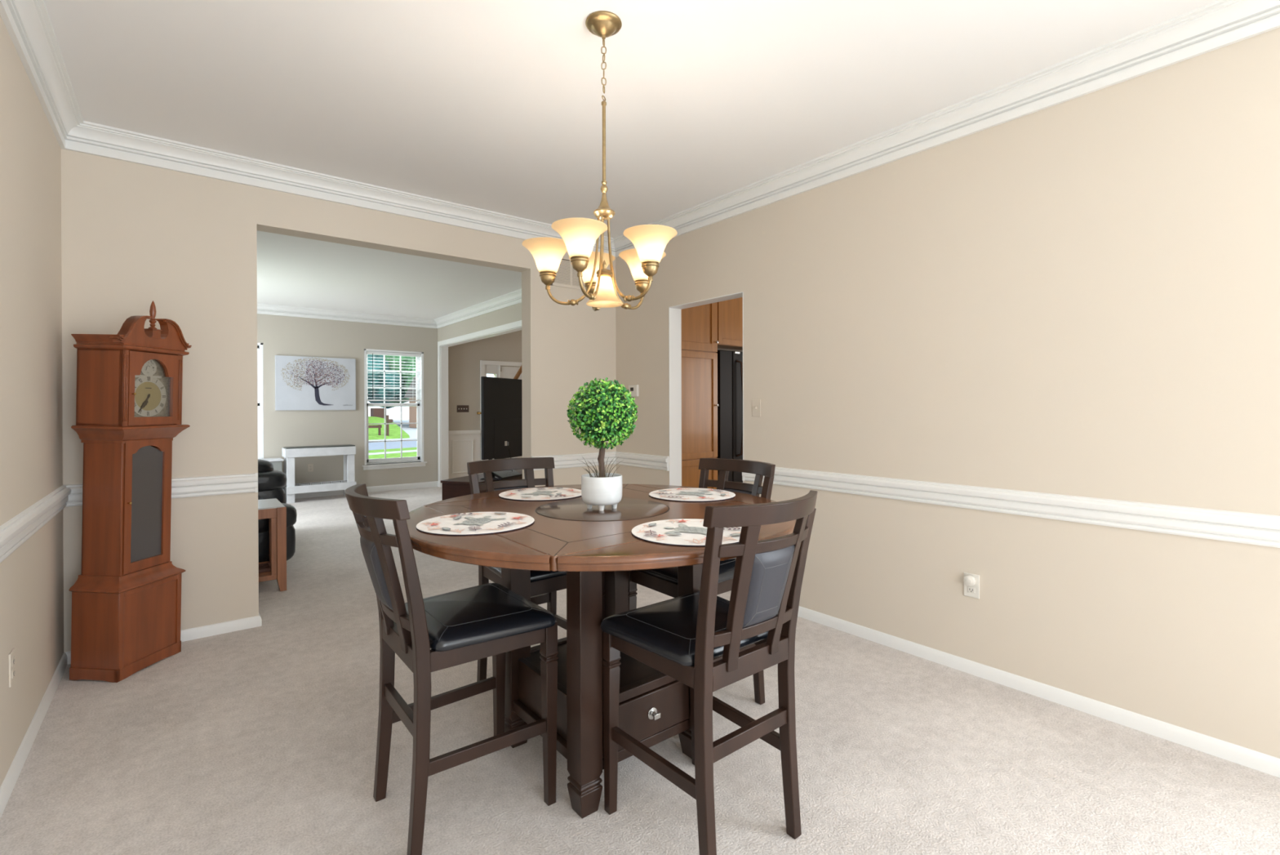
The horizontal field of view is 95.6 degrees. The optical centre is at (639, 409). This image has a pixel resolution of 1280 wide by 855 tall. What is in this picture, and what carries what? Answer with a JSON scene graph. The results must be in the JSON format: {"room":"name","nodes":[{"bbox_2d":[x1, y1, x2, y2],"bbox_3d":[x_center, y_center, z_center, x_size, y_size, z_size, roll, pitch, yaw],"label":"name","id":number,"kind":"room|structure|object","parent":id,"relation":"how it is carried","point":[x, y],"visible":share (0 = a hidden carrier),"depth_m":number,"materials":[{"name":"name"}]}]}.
{"room":"dining room","nodes":[
{"label":"dining room","id":0,"kind":"room"},
{"bbox_2d":[0,15,63,786],"bbox_3d":[-0.741,-0.078,0.054,0.150,2.800,7.707,0,0,-38],"label":"wall","id":1,"kind":"structure","parent":0,"point":[32,575],"depth_m":2.31,"materials":[{"name":"beige paint"}]},
{"bbox_2d":[8,647,15,687],"bbox_3d":[-2.227,0.914,2.057,0.008,0.116,0.072,0,0,-38],"label":"wall outlet","id":2,"kind":"object","parent":1,"relation":"attached to","point":[11,657],"visible":1,"depth_m":2.04,"materials":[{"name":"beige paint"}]},
{"bbox_2d":[12,655,14,666],"bbox_3d":[-2.225,0.893,2.058,0.003,0.028,0.034,0,0,-38],"label":"socket","id":3,"kind":"object","parent":2,"relation":"attached to","point":[13,656],"depth_m":2.05,"materials":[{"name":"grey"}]},
{"bbox_2d":[12,667,14,678],"bbox_3d":[-2.225,0.935,2.059,0.003,0.028,0.034,0,0,-38],"label":"socket","id":4,"kind":"object","parent":2,"relation":"attached to","point":[13,668],"depth_m":2.05,"materials":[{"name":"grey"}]},
{"bbox_2d":[0,472,257,562],"bbox_3d":[-0.349,0.447,0.364,0.843,0.117,7.403,0,0,-38],"label":"trim","id":5,"kind":"structure","parent":1,"relation":"attached to","point":[16,531],"depth_m":2.97,"materials":[{"name":"white wood"}]},
{"bbox_2d":[0,480,438,817],"bbox_3d":[-0.943,1.265,3.468,4.030,0.090,13.000,0,0,-38],"label":"baseboard","id":6,"kind":"structure","parent":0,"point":[7,785],"depth_m":2.95,"materials":[{"name":"white wood"}]},
{"bbox_2d":[61,148,616,652],"bbox_3d":[-1.598,-0.091,4.197,3.665,2.800,0.154,0,0,-38],"label":"wall","id":7,"kind":"structure","parent":0,"point":[134,235],"depth_m":3.40,"materials":[{"name":"beige paint"}]},
{"bbox_2d":[551,256,586,290],"bbox_3d":[-0.582,-1.156,4.900,0.410,0.260,0.009,0,0,-38],"label":"air vent","id":8,"kind":"object","parent":7,"relation":"in","point":[566,275],"visible":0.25,"depth_m":4.87,"materials":[{"name":"beige paint"}]},
{"bbox_2d":[531,451,669,471],"bbox_3d":[-0.322,0.432,4.657,0.847,0.117,0.717,0,0,-38],"label":"trim","id":9,"kind":"structure","parent":7,"relation":"attached to","point":[566,460],"depth_m":4.91,"materials":[{"name":"white wood"}]},
{"bbox_2d":[257,313,521,488],"bbox_3d":[-3.780,-0.104,9.611,7.550,2.800,0.150,0,0,-38],"label":"wall","id":10,"kind":"structure","parent":0,"point":[285,335],"depth_m":9.03,"materials":[{"name":"beige paint"}]},
{"bbox_2d":[257,342,263,458],"bbox_3d":[-5.761,0.002,8.002,1.015,1.900,0.198,0,0,-38],"label":"window","id":11,"kind":"structure","parent":10,"relation":"in","point":[260,345],"depth_m":8.26,"materials":[{"name":"white plastic"}]},
{"bbox_2d":[307,463,313,471],"bbox_3d":[-4.898,0.862,8.622,0.072,0.116,0.008,0,0,-38],"label":"wall outlet","id":12,"kind":"object","parent":10,"relation":"attached to","point":[310,466],"visible":1,"depth_m":8.62,"materials":[{"name":"beige plastic"}]},
{"bbox_2d":[275,355,355,410],"bbox_3d":[-4.823,-0.388,8.656,1.060,0.790,0.037,0,0,-38],"label":"tree painting","id":13,"kind":"object","parent":10,"relation":"attached to","point":[301,383],"visible":1,"depth_m":8.62,"materials":[{"name":"white fabric"}]},
{"bbox_2d":[362,348,426,470],"bbox_3d":[-3.990,-0.008,9.411,0.990,1.900,0.198,0,0,-38],"label":"window","id":14,"kind":"structure","parent":10,"relation":"in","point":[411,461],"depth_m":9.47,"materials":[{"name":"white plastic"}]},
{"bbox_2d":[366,351,421,400],"bbox_3d":[-3.986,-0.531,9.402,0.840,0.785,0.069,0,0,-38],"label":"window blind","id":15,"kind":"object","parent":14,"relation":"attached to","point":[372,353],"visible":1,"depth_m":9.38,"materials":[{"name":"white plastic"}]},
{"bbox_2d":[457,404,468,412],"bbox_3d":[-3.077,-0.018,10.062,0.190,0.114,0.020,0,0,-38],"label":"light switch","id":16,"kind":"object","parent":10,"relation":"attached to","point":[460,408],"visible":1,"depth_m":10.05,"materials":[{"name":"brown metal"}]},
{"bbox_2d":[448,429,480,478],"bbox_3d":[-3.062,0.825,10.065,0.610,0.935,0.035,0,0,-38],"label":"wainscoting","id":17,"kind":"structure","parent":10,"relation":"attached to","point":[464,445],"depth_m":10.05,"materials":[{"name":"white wood"}]},
{"bbox_2d":[480,360,522,473],"bbox_3d":[-2.202,0.205,10.771,1.600,2.165,0.060,0,0,-38],"label":"door","id":18,"kind":"structure","parent":10,"relation":"in","point":[486,366],"depth_m":10.47,"materials":[{"name":"white wood"}]},
{"bbox_2d":[257,288,521,328],"bbox_3d":[-3.303,-1.426,6.416,4.030,0.136,5.443,0,0,-38],"label":"trim","id":19,"kind":"structure","parent":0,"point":[513,298],"depth_m":8.71,"materials":[{"name":"white"}]},
{"bbox_2d":[437,302,521,377],"bbox_3d":[-1.709,-0.103,7.763,0.130,2.800,5.320,0,0,-38],"label":"wall","id":20,"kind":"structure","parent":0,"point":[512,313],"depth_m":8.37,"materials":[{"name":"beige paint"}]},
{"bbox_2d":[437,320,521,486],"bbox_3d":[-1.927,0.078,8.025,0.150,2.437,4.560,0,0,-38],"label":"trim","id":21,"kind":"structure","parent":20,"relation":"attached to","point":[442,351],"depth_m":9.71,"materials":[{"name":"white"}]},
{"bbox_2d":[44,0,1217,319],"bbox_3d":[0.290,-1.557,4.445,7.600,0.120,13.300,0,0,-38],"label":"ceiling","id":22,"kind":"structure","parent":0,"point":[493,105],"depth_m":2.68,"materials":[{"name":"white paint"}]},
{"bbox_2d":[521,10,677,311],"bbox_3d":[-0.124,-0.945,2.239,0.598,1.085,0.612,0,0,-38],"label":"chandelier","id":23,"kind":"object","parent":22,"relation":"hanging from","point":[580,236],"visible":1,"depth_m":2.19,"materials":[{"name":"gold metal"}]},
{"bbox_2d":[0,486,1279,854],"bbox_3d":[0.297,1.363,4.455,7.600,0.120,13.300,0,0,-38],"label":"floor","id":24,"kind":"structure","parent":0,"point":[262,740],"depth_m":2.10,"materials":[{"name":"carpet"}]},
{"bbox_2d":[68,300,191,682],"bbox_3d":[-2.610,0.379,2.981,0.307,1.875,0.402,0,0,4],"label":"clock","id":25,"kind":"object","parent":24,"relation":"on","point":[126,594],"visible":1,"depth_m":2.85,"materials":[{"name":"brown wood"}]},
{"bbox_2d":[75,348,182,426],"bbox_3d":[-2.609,-0.111,2.979,0.250,0.386,0.336,0,0,4],"label":"hood","id":26,"kind":"object","parent":25,"relation":"attached to","point":[116,387],"depth_m":2.83,"materials":[{"name":"brown wood"}]},
{"bbox_2d":[257,497,286,591],"bbox_3d":[-2.959,1.007,4.216,0.608,0.612,0.496,0,0,-38],"label":"side table","id":27,"kind":"object","parent":24,"relation":"on","point":[273,509],"visible":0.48,"depth_m":4.19,"materials":[{"name":"brown wood"}]},
{"bbox_2d":[258,562,271,573],"bbox_3d":[-2.846,1.179,4.293,0.200,0.026,0.190,0,0,-38],"label":"wooden tray","id":28,"kind":"object","parent":27,"relation":"on","point":[263,567],"visible":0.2,"depth_m":4.33,"materials":[{"name":"brown wood"}]},
{"bbox_2d":[258,560,276,582],"bbox_3d":[-2.958,1.205,4.217,0.510,0.035,0.480,0,0,-38],"label":"shelf","id":29,"kind":"object","parent":27,"relation":"attached to","point":[268,575],"depth_m":4.17,"materials":[{"name":"brown wood"}]},
{"bbox_2d":[260,457,284,471],"bbox_3d":[-5.338,0.998,7.971,0.720,0.615,0.360,0,0,-38],"label":"side table","id":30,"kind":"object","parent":24,"relation":"on","point":[277,462],"visible":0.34,"depth_m":8.03,"materials":[{"name":"white wood"}]},
{"bbox_2d":[257,458,297,561],"bbox_3d":[-3.892,0.782,5.172,1.460,0.980,2.080,0,0,-38],"label":"recliner sofa","id":31,"kind":"object","parent":24,"relation":"on","point":[271,482],"visible":0.08,"depth_m":5.66,"materials":[{"name":"black leather"}]},
{"bbox_2d":[281,444,356,503],"bbox_3d":[-4.657,0.915,8.436,0.905,0.775,0.330,0,0,-38],"label":"console table","id":32,"kind":"object","parent":24,"relation":"on","point":[289,453],"visible":0.88,"depth_m":8.29,"materials":[{"name":"white wood"}]},
{"bbox_2d":[284,480,346,487],"bbox_3d":[-4.654,1.079,8.438,0.860,0.017,0.280,0,0,-38],"label":"shelf","id":33,"kind":"object","parent":32,"relation":"attached to","point":[340,482],"depth_m":8.36,"materials":[{"name":"white wood"}]},
{"bbox_2d":[344,483,558,854],"bbox_3d":[-0.642,0.783,1.925,0.598,1.064,0.486,0,0,-38],"label":"dining chair","id":34,"kind":"object","parent":24,"relation":"on","point":[467,624],"visible":1,"depth_m":1.81,"materials":[{"name":"brown wood"}]},
{"bbox_2d":[360,536,392,608],"bbox_3d":[-0.808,0.501,1.792,0.088,0.222,0.180,0,0,-38],"label":"cushion","id":35,"kind":"object","parent":34,"relation":"on","point":[371,551],"depth_m":1.74,"materials":[{"name":"grey leather"}]},
{"bbox_2d":[440,469,522,500],"bbox_3d":[-1.556,1.011,6.558,0.460,0.580,1.500,0,0,22],"label":"tv stand","id":36,"kind":"object","parent":24,"relation":"on","point":[460,486],"visible":0.16,"depth_m":5.91,"materials":[{"name":"brown wood"}]},
{"bbox_2d":[480,376,522,479],"bbox_3d":[-1.335,0.190,6.527,0.237,1.060,1.405,0,0,22],"label":"television","id":37,"kind":"object","parent":36,"relation":"on","point":[501,408],"visible":0.44,"depth_m":6.14,"materials":[{"name":"black"}]},
{"bbox_2d":[491,469,521,479],"bbox_3d":[-1.417,0.679,6.143,0.152,0.085,0.370,0,0,21],"label":"media box","id":38,"kind":"object","parent":36,"relation":"on","point":[504,474],"visible":0.71,"depth_m":6.08,"materials":[{"name":"black plastic"}]},
{"bbox_2d":[513,365,521,457],"bbox_3d":[-1.925,-0.012,9.713,0.882,2.874,0.060,0,0,-38],"label":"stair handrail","id":39,"kind":"object","parent":24,"relation":"on","point":[519,371],"visible":0.02,"depth_m":9.61,"materials":[{"name":"brown wood"}]},
{"bbox_2d":[466,457,604,681],"bbox_3d":[-0.501,0.780,2.707,0.486,1.064,0.598,0,0,-38],"label":"dining chair","id":40,"kind":"object","parent":24,"relation":"on","point":[544,584],"visible":0.23,"depth_m":2.81,"materials":[{"name":"brown wood"}]},
{"bbox_2d":[493,485,526,490],"bbox_3d":[-0.633,0.497,2.872,0.180,0.222,0.088,0,0,-38],"label":"cushion","id":41,"kind":"object","parent":40,"relation":"on","point":[495,487],"depth_m":2.88,"materials":[{"name":"grey leather"}]},
{"bbox_2d":[406,483,795,817],"bbox_3d":[-0.143,0.846,2.251,1.474,0.932,1.474,0,0,-38],"label":"dining table","id":42,"kind":"object","parent":24,"relation":"on","point":[565,535],"visible":0.62,"depth_m":1.92,"materials":[{"name":"brown wood"}]},
{"bbox_2d":[416,511,534,535],"bbox_3d":[-0.552,0.379,1.963,0.384,0.010,0.384,0,0,32],"label":"placemat","id":43,"kind":"object","parent":42,"relation":"on","point":[473,522],"visible":1,"depth_m":1.93,"materials":[{"name":"fabric"}]},
{"bbox_2d":[498,487,581,500],"bbox_3d":[-0.441,0.376,2.621,0.384,0.010,0.384,0,0,32],"label":"placemat","id":44,"kind":"object","parent":42,"relation":"on","point":[532,493],"visible":0.91,"depth_m":2.58,"materials":[{"name":"fabric"}]},
{"bbox_2d":[566,377,638,511],"bbox_3d":[-0.145,0.128,2.244,0.286,0.506,0.278,0,0,-38],"label":"topiary plant","id":45,"kind":"object","parent":42,"relation":"on","point":[602,413],"visible":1,"depth_m":2.17,"materials":[{"name":"green plant"}]},
{"bbox_2d":[631,518,741,546],"bbox_3d":[0.165,0.377,1.816,0.384,0.010,0.384,0,0,41],"label":"placemat","id":46,"kind":"object","parent":42,"relation":"on","point":[681,531],"visible":0.77,"depth_m":1.78,"materials":[{"name":"fabric"}]},
{"bbox_2d":[648,487,735,501],"bbox_3d":[0.232,0.374,2.587,0.384,0.010,0.384,0,0,37],"label":"placemat","id":47,"kind":"object","parent":42,"relation":"on","point":[687,494],"visible":1,"depth_m":2.55,"materials":[{"name":"fabric"}]},
{"bbox_2d":[628,457,775,704],"bbox_3d":[0.292,0.778,2.633,0.598,1.064,0.486,0,0,-38],"label":"dining chair","id":48,"kind":"object","parent":24,"relation":"on","point":[664,580],"visible":0.18,"depth_m":2.59,"materials":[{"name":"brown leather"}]},
{"bbox_2d":[724,488,751,494],"bbox_3d":[0.457,0.494,2.764,0.088,0.222,0.180,0,0,-38],"label":"cushion","id":49,"kind":"object","parent":48,"relation":"on","point":[747,491],"depth_m":2.76,"materials":[{"name":"grey leather"}]},
{"bbox_2d":[600,489,817,854],"bbox_3d":[0.229,0.781,1.806,0.486,1.064,0.598,0,0,-38],"label":"dining chair","id":50,"kind":"object","parent":24,"relation":"on","point":[681,637],"visible":1,"depth_m":1.67,"materials":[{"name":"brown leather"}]},
{"bbox_2d":[742,544,794,627],"bbox_3d":[0.359,0.499,1.640,0.180,0.222,0.088,0,0,-38],"label":"cushion","id":51,"kind":"object","parent":50,"relation":"on","point":[769,571],"depth_m":1.61,"materials":[{"name":"grey leather"}]},
{"bbox_2d":[717,347,742,351],"bbox_3d":[3.501,-0.102,3.506,3.455,2.800,7.830,0,0,-38],"label":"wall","id":52,"kind":"structure","parent":0,"point":[718,348],"depth_m":6.33,"materials":[{"name":"beige paint"}]},
{"bbox_2d":[717,297,742,350],"bbox_3d":[1.077,-0.993,6.236,0.942,0.665,0.258,0,0,-38],"label":"upper cabinet","id":53,"kind":"object","parent":52,"relation":"attached to","point":[730,312],"visible":0.2,"depth_m":5.98,"materials":[{"name":"brown wood"}]},
{"bbox_2d":[615,27,1279,758],"bbox_3d":[2.185,-0.094,2.283,0.126,2.800,7.553,0,0,-38],"label":"wall","id":54,"kind":"structure","parent":0,"point":[1079,296],"depth_m":2.62,"materials":[{"name":"beige paint"}]},
{"bbox_2d":[628,384,639,396],"bbox_3d":[-0.055,-0.163,4.977,0.026,0.100,0.120,0,0,-38],"label":"thermostat","id":55,"kind":"object","parent":54,"relation":"attached to","point":[633,388],"visible":0.82,"depth_m":4.95,"materials":[{"name":"white plastic"}]},
{"bbox_2d":[0,0,1279,257],"bbox_3d":[0.701,-1.418,1.196,3.539,0.136,7.403,0,0,-38],"label":"trim","id":56,"kind":"structure","parent":54,"relation":"attached to","point":[1220,24],"depth_m":3.00,"materials":[{"name":"white"}]},
{"bbox_2d":[668,291,743,485],"bbox_3d":[0.526,0.241,4.372,0.129,2.123,0.781,0,0,-38],"label":"trim","id":57,"kind":"structure","parent":54,"relation":"attached to","point":[674,312],"depth_m":4.66,"materials":[{"name":"white wood"}]},
{"bbox_2d":[752,399,760,416],"bbox_3d":[0.785,-0.011,3.927,0.020,0.116,0.072,0,0,-38],"label":"light switch","id":58,"kind":"object","parent":54,"relation":"attached to","point":[756,402],"visible":1,"depth_m":3.92,"materials":[{"name":"beige plastic"}]},
{"bbox_2d":[964,572,979,598],"bbox_3d":[1.639,0.868,2.868,0.008,0.116,0.072,0,0,-38],"label":"wall outlet","id":59,"kind":"object","parent":54,"relation":"attached to","point":[973,591],"visible":0.69,"depth_m":2.86,"materials":[{"name":"white plastic"}]},
{"bbox_2d":[963,574,976,586],"bbox_3d":[1.622,0.840,2.854,0.036,0.052,0.052,0,0,-38],"label":"air freshener","id":60,"kind":"object","parent":59,"relation":"attached to","point":[969,580],"visible":1,"depth_m":2.84,"materials":[{"name":"white plastic"}]},
{"bbox_2d":[967,586,974,592],"bbox_3d":[1.638,0.889,2.866,0.003,0.028,0.034,0,0,-38],"label":"socket","id":61,"kind":"object","parent":59,"relation":"attached to","point":[970,588],"depth_m":2.87,"materials":[{"name":"grey plastic"}]},
{"bbox_2d":[742,466,1279,547],"bbox_3d":[1.714,0.433,2.751,0.034,0.117,3.231,0,0,-38],"label":"trim","id":62,"kind":"structure","parent":54,"relation":"attached to","point":[1260,529],"depth_m":2.56,"materials":[{"name":"white wood"}]},
{"bbox_2d":[797,605,1279,777],"bbox_3d":[1.723,1.274,2.761,0.014,0.063,3.233,0,0,-38],"label":"baseboard","id":63,"kind":"structure","parent":54,"relation":"attached to","point":[1269,764],"depth_m":2.54,"materials":[{"name":"white wood"}]},
{"bbox_3d":[3.474,1.295,3.496,3.521,0.006,7.545,0,0,-38],"label":"floor","id":64,"kind":"structure","parent":0,"visible":0},
{"bbox_2d":[681,302,718,488],"bbox_3d":[0.401,-0.011,5.682,0.802,2.620,0.285,0,0,-38],"label":"pantry cabinet","id":65,"kind":"object","parent":64,"relation":"on","point":[700,341],"visible":0.41,"depth_m":5.69,"materials":[{"name":"brown wood"}]},
{"bbox_2d":[716,350,742,482],"bbox_3d":[1.102,0.335,6.204,0.915,1.880,0.332,0,0,-38],"label":"refrigerator","id":66,"kind":"object","parent":64,"relation":"on","point":[730,363],"visible":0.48,"depth_m":5.94,"materials":[{"name":"black metal"}]},
{"label":"outside","id":67,"kind":"structure","parent":0,"visible":0},
{"bbox_2d":[368,451,417,458],"bbox_3d":[-5.647,2.018,18.679,14.898,0.300,79.986,0,0,34],"label":"lawn","id":68,"kind":"structure","parent":67,"point":[412,453],"depth_m":23.71,"materials":[{"name":"green plant"}]},
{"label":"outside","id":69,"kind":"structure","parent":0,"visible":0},
{"bbox_2d":[368,449,417,454],"bbox_3d":[-12.174,2.010,23.128,0.900,0.300,79.986,0,0,34],"label":"sidewalk","id":70,"kind":"structure","parent":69,"point":[408,451],"depth_m":24.99,"materials":[{"name":"grey concrete"}]},
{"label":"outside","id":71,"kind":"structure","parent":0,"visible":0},
{"bbox_2d":[368,440,417,449],"bbox_3d":[-16.676,2.071,26.198,6.599,0.300,119.980,0,0,34],"label":"street","id":72,"kind":"structure","parent":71,"point":[377,445],"depth_m":30.82,"materials":[{"name":"grey asphalt"}]},
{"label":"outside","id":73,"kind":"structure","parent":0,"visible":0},
{"bbox_2d":[368,447,417,453],"bbox_3d":[-13.248,2.020,23.860,1.700,0.300,79.986,0,0,34],"label":"verge","id":74,"kind":"structure","parent":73,"point":[406,448],"depth_m":26.53,"materials":[{"name":"green plant"}]},
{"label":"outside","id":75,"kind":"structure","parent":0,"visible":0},
{"bbox_2d":[392,418,417,437],"bbox_3d":[-45.591,2.048,45.909,132.774,0.300,94.157,0,0,-38],"label":"driveway","id":76,"kind":"structure","parent":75,"point":[412,432],"depth_m":56.23,"materials":[{"name":"grey concrete"}]},
{"bbox_2d":[370,408,384,417],"bbox_3d":[-25.840,0.808,57.314,1.600,1.950,1.320,0,0,-38],"label":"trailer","id":77,"kind":"object","parent":76,"relation":"on","point":[378,412],"visible":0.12,"depth_m":56.84,"materials":[{"name":"brown"}]},
{"bbox_2d":[368,400,404,408],"bbox_3d":[-36.690,-11.833,77.320,17.723,27.151,16.658,0,0,-38],"label":"tree","id":78,"kind":"object","parent":76,"relation":"on","point":[371,402],"visible":0.02,"depth_m":77.14,"materials":[{"name":"green plant"}]},
{"bbox_2d":[385,355,416,403],"bbox_3d":[-24.394,-7.871,66.513,12.412,19.241,12.009,0,0,30],"label":"tree","id":79,"kind":"object","parent":76,"relation":"on","point":[408,376],"visible":0.02,"depth_m":61.46,"materials":[{"name":"green plant"}]},
{"bbox_2d":[404,376,417,427],"bbox_3d":[-18.304,-0.740,58.271,8.500,5.000,6.800,0,0,-38],"label":"house","id":80,"kind":"structure","parent":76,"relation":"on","point":[412,410],"depth_m":56.95,"materials":[{"name":"beige brick"}]},
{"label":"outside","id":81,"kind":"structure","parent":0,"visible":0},
{"bbox_2d":[368,437,417,440],"bbox_3d":[-19.816,1.992,28.338,1.000,0.300,119.978,0,0,34],"label":"kerb","id":82,"kind":"object","parent":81,"point":[408,438],"depth_m":35.26,"materials":[{"name":"grey concrete"}]},
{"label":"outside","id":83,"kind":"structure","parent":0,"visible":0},
{"bbox_2d":[368,416,409,439],"bbox_3d":[-31.383,1.457,29.475,19.397,1.484,48.844,0,0,34],"label":"mound","id":84,"kind":"object","parent":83,"point":[394,429],"visible":0.1,"depth_m":40.43,"materials":[{"name":"green plant"}]},
{"bbox_2d":[368,424,382,435],"bbox_3d":[-17.498,1.482,37.450,1.520,1.000,0.160,0,0,-38],"label":"rail","id":85,"kind":"object","parent":84,"relation":"on","point":[379,426],"visible":0.43,"depth_m":37.75,"materials":[{"name":"brown wood"}]},
{"bbox_2d":[367,354,404,401],"bbox_3d":[-31.367,-8.544,62.172,12.544,20.654,11.872,0,0,-38],"label":"tree","id":86,"kind":"object","parent":84,"relation":"on","point":[371,395],"visible":0.03,"depth_m":59.95,"materials":[{"name":"green plant"}]},
{"bbox_2d":[386,414,392,435],"bbox_3d":[-16.346,1.138,37.854,0.390,1.580,0.260,0,0,-38],"label":"mailbox post","id":87,"kind":"object","parent":84,"relation":"on","point":[388,420],"visible":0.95,"depth_m":37.73,"materials":[{"name":"brown"}]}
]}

